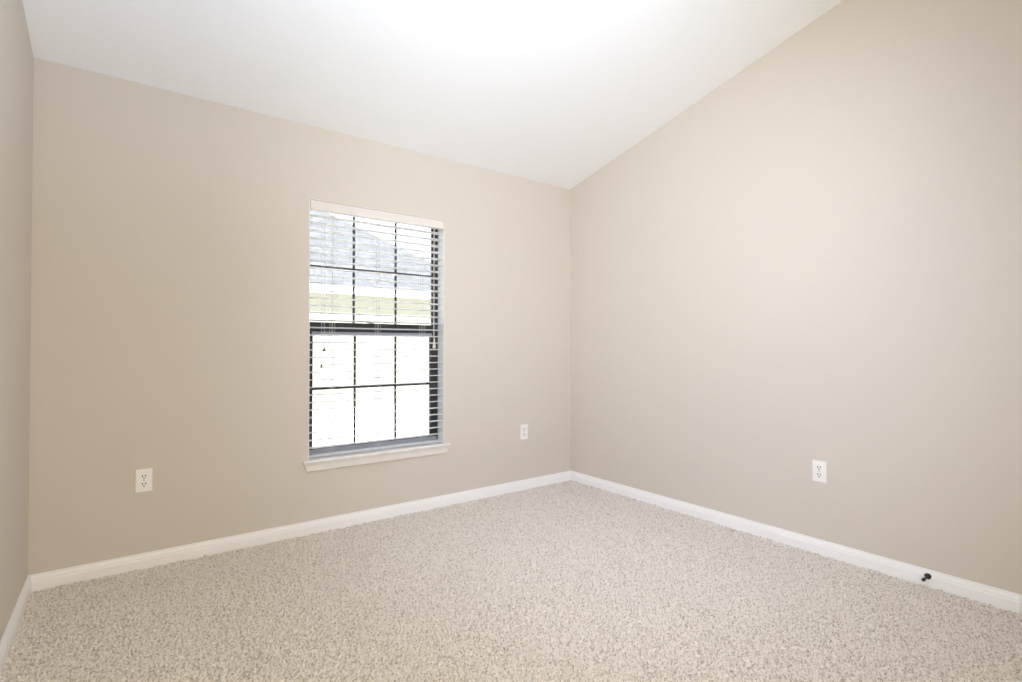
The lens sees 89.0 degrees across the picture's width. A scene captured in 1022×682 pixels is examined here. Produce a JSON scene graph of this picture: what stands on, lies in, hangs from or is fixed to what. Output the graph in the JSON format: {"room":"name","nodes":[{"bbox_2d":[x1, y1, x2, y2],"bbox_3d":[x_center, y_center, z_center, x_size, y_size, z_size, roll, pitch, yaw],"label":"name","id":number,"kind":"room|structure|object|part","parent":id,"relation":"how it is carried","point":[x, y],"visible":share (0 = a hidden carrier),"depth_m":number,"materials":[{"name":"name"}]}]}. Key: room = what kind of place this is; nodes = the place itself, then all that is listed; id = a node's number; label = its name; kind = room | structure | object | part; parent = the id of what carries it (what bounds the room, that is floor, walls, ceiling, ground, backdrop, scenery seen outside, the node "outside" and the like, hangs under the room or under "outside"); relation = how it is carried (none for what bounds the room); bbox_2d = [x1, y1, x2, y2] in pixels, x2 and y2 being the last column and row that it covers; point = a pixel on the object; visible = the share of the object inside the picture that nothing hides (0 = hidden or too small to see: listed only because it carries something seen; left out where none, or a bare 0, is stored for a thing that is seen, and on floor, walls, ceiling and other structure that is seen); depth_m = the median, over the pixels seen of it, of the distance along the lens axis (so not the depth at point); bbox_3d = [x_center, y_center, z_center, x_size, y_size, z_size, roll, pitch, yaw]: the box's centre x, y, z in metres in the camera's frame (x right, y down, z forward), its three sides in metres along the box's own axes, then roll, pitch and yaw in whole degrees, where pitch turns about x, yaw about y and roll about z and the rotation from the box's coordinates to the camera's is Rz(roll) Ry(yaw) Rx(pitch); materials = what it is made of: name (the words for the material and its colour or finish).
{"room":"empty bedroom","nodes":[
{"label":"empty bedroom","id":0,"kind":"room"},
{"bbox_2d":[0,0,33,640],"bbox_3d":[-1.160,-0.379,0.858,0.160,3.601,3.660,0,-1,-37],"label":"wall","id":1,"kind":"structure","parent":0,"point":[16,54],"depth_m":2.01,"materials":[{"name":"beige paint"}]},
{"bbox_2d":[0,575,31,674],"bbox_3d":[-1.091,1.089,0.893,0.014,0.090,3.659,0,-1,-37],"label":"baseboard","id":2,"kind":"structure","parent":1,"relation":"attached to","point":[10,632],"depth_m":2.00,"materials":[{"name":"white paint"}]},
{"bbox_2d":[28,57,570,574],"bbox_3d":[-0.891,0.081,3.433,3.672,2.740,0.160,0,-1,-37],"label":"wall","id":3,"kind":"structure","parent":0,"point":[170,250],"depth_m":2.83,"materials":[{"name":"beige paint"}]},
{"bbox_2d":[135,468,152,492],"bbox_3d":[-1.843,0.700,2.613,0.070,0.114,0.008,0,-1,-37],"label":"wall outlet","id":4,"kind":"object","parent":3,"relation":"attached to","point":[143,477],"visible":1,"depth_m":2.61,"materials":[{"name":"white plastic"}]},
{"bbox_2d":[140,474,147,479],"bbox_3d":[-1.842,0.681,2.611,0.034,0.028,0.002,0,-1,-37],"label":"receptacle","id":5,"kind":"object","parent":4,"relation":"attached to","point":[142,476],"depth_m":2.61,"materials":[{"name":"white plastic"}]},
{"bbox_2d":[140,481,147,487],"bbox_3d":[-1.842,0.720,2.611,0.034,0.028,0.002,0,-1,-37],"label":"receptacle","id":6,"kind":"object","parent":4,"relation":"attached to","point":[143,484],"depth_m":2.61,"materials":[{"name":"white plastic"}]},
{"bbox_2d":[29,471,570,591],"bbox_3d":[-0.839,1.117,3.351,3.351,0.090,0.014,0,-1,-37],"label":"baseboard","id":7,"kind":"structure","parent":3,"relation":"attached to","point":[86,572],"depth_m":2.93,"materials":[{"name":"white paint"}]},
{"bbox_2d":[302,198,450,471],"bbox_3d":[-0.873,-0.036,3.426,0.990,1.630,0.195,0,-1,-37],"label":"window","id":8,"kind":"structure","parent":3,"relation":"in","point":[381,455],"depth_m":3.50,"materials":[{"name":"white paint"}]},
{"bbox_2d":[310,217,431,323],"bbox_3d":[-0.913,-0.461,3.480,0.857,0.715,0.005,0,-1,-37],"label":"grille","id":9,"kind":"object","parent":8,"relation":"attached to","point":[395,250],"depth_m":3.56,"materials":[{"name":"black metal"}]},
{"bbox_2d":[313,336,429,441],"bbox_3d":[-0.900,0.306,3.446,0.808,0.722,0.005,0,-1,-37],"label":"grille","id":10,"kind":"object","parent":8,"relation":"attached to","point":[420,438],"depth_m":3.52,"materials":[{"name":"black metal"}]},
{"bbox_3d":[-0.894,0.296,3.458,0.888,0.820,0.026,0,-1,-37],"label":"sash","id":11,"kind":"part","parent":8,"relation":"part of","materials":[{"name":"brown metal"}]},
{"bbox_3d":[-0.885,0.688,3.433,0.890,0.035,0.016,0,-1,-37],"label":"rail","id":12,"kind":"part","parent":8,"relation":"part of","materials":[{"name":"grey metal"}]},
{"bbox_2d":[309,200,443,457],"bbox_3d":[-0.852,-0.070,3.398,0.904,1.547,0.078,0,-1,-37],"label":"window blind","id":13,"kind":"object","parent":8,"relation":"attached to","point":[319,206],"visible":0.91,"depth_m":3.38,"materials":[{"name":"white plastic"}]},
{"bbox_3d":[-1.147,-0.327,3.155,0.003,0.940,0.002,0,-1,-37],"label":"pull cord","id":14,"kind":"part","parent":13,"relation":"part of","materials":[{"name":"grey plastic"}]},
{"bbox_3d":[-1.134,-0.377,3.166,0.003,0.840,0.002,0,-1,-37],"label":"pull cord","id":15,"kind":"part","parent":13,"relation":"part of","materials":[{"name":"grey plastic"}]},
{"bbox_3d":[-1.107,-0.055,3.222,0.016,1.503,0.054,0,-1,-37],"label":"ladder cord","id":16,"kind":"part","parent":13,"relation":"part of","materials":[{"name":"white fabric"}]},
{"bbox_3d":[-0.859,0.698,3.398,0.904,0.012,0.048,0,-1,-37],"label":"rail","id":17,"kind":"part","parent":13,"relation":"part of","materials":[{"name":"white plastic"}]},
{"bbox_3d":[-0.870,-0.053,3.398,0.016,1.503,0.054,0,-1,-37],"label":"ladder cord","id":18,"kind":"part","parent":13,"relation":"part of","materials":[{"name":"white fabric"}]},
{"bbox_3d":[-0.613,-0.050,3.589,0.016,1.503,0.054,0,-1,-37],"label":"ladder cord","id":19,"kind":"part","parent":13,"relation":"part of","materials":[{"name":"white fabric"}]},
{"bbox_3d":[-0.534,-0.404,3.610,0.007,0.775,0.003,0,-1,-37],"label":"lift cord","id":20,"kind":"part","parent":13,"relation":"part of","materials":[{"name":"white fabric"}]},
{"bbox_3d":[-0.852,0.745,3.388,0.990,0.068,0.123,0,-1,-37],"label":"sill","id":21,"kind":"part","parent":8,"relation":"part of","materials":[{"name":"white wood"}]},
{"bbox_3d":[-0.910,-0.448,3.489,0.884,0.770,0.022,0,-1,-37],"label":"sash","id":22,"kind":"part","parent":8,"relation":"part of","materials":[{"name":"brown metal"}]},
{"bbox_3d":[-0.909,-0.067,3.475,0.910,1.557,0.074,0,-1,-37],"label":"frame","id":23,"kind":"part","parent":8,"relation":"part of","materials":[{"name":"brown metal"}]},
{"bbox_2d":[520,424,527,439],"bbox_3d":[0.102,0.710,4.061,0.070,0.114,0.008,0,-1,-37],"label":"wall outlet","id":24,"kind":"object","parent":3,"relation":"attached to","point":[523,428],"visible":1,"depth_m":4.06,"materials":[{"name":"white plastic"}]},
{"bbox_2d":[22,0,842,188],"bbox_3d":[0.249,-1.837,1.923,3.672,1.136,3.980,0,-1,-37],"label":"ceiling","id":25,"kind":"structure","parent":0,"point":[552,92],"depth_m":2.76,"materials":[{"name":"white paint"}]},
{"bbox_2d":[0,480,1021,681],"bbox_3d":[0.249,1.141,1.888,3.352,0.042,3.660,0,-1,-37],"label":"floor","id":26,"kind":"structure","parent":0,"point":[565,581],"depth_m":2.18,"materials":[{"name":"beige carpet"}]},
{"bbox_2d":[570,0,1021,594],"bbox_3d":[1.658,-0.355,2.954,0.160,3.601,3.660,0,-1,-37],"label":"wall","id":27,"kind":"structure","parent":0,"point":[818,257],"depth_m":2.75,"materials":[{"name":"beige paint"}]},
{"bbox_2d":[571,471,1021,614],"bbox_3d":[1.588,1.112,2.885,0.014,0.090,3.659,0,-1,-37],"label":"baseboard","id":28,"kind":"structure","parent":27,"relation":"attached to","point":[1004,600],"depth_m":2.73,"materials":[{"name":"white paint"}]},
{"bbox_2d":[921,573,930,580],"bbox_3d":[1.904,1.089,2.391,0.068,0.026,0.026,0,-1,-37],"label":"door stop","id":29,"kind":"object","parent":28,"relation":"attached to","point":[926,575],"visible":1,"depth_m":2.40,"materials":[{"name":"black rubber"}]},
{"bbox_2d":[812,460,826,482],"bbox_3d":[1.659,0.702,2.799,0.008,0.114,0.070,0,-1,-37],"label":"wall outlet","id":30,"kind":"object","parent":27,"relation":"attached to","point":[819,468],"visible":1,"depth_m":2.79,"materials":[{"name":"white plastic"}]},
{"bbox_2d":[816,465,822,470],"bbox_3d":[1.657,0.682,2.798,0.002,0.028,0.034,0,-1,-37],"label":"receptacle","id":31,"kind":"object","parent":30,"relation":"attached to","point":[818,467],"depth_m":2.80,"materials":[{"name":"white plastic"}]},
{"bbox_2d":[816,472,822,477],"bbox_3d":[1.657,0.721,2.798,0.002,0.028,0.034,0,-1,-37],"label":"receptacle","id":32,"kind":"object","parent":30,"relation":"attached to","point":[818,474],"depth_m":2.79,"materials":[{"name":"white plastic"}]},
{"label":"outside","id":33,"kind":"structure","parent":0,"visible":0},
{"bbox_2d":[312,402,428,446],"bbox_3d":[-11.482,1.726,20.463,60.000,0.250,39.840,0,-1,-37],"label":"ground","id":34,"kind":"structure","parent":33,"point":[316,413],"depth_m":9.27,"materials":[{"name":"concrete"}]},
{"bbox_2d":[310,210,430,408],"bbox_3d":[-11.500,-1.937,12.990,19.060,6.900,12.060,0,-1,-37],"label":"neighbouring house","id":35,"kind":"structure","parent":34,"relation":"on","point":[316,368],"depth_m":12.13,"materials":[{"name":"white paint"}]}
]}

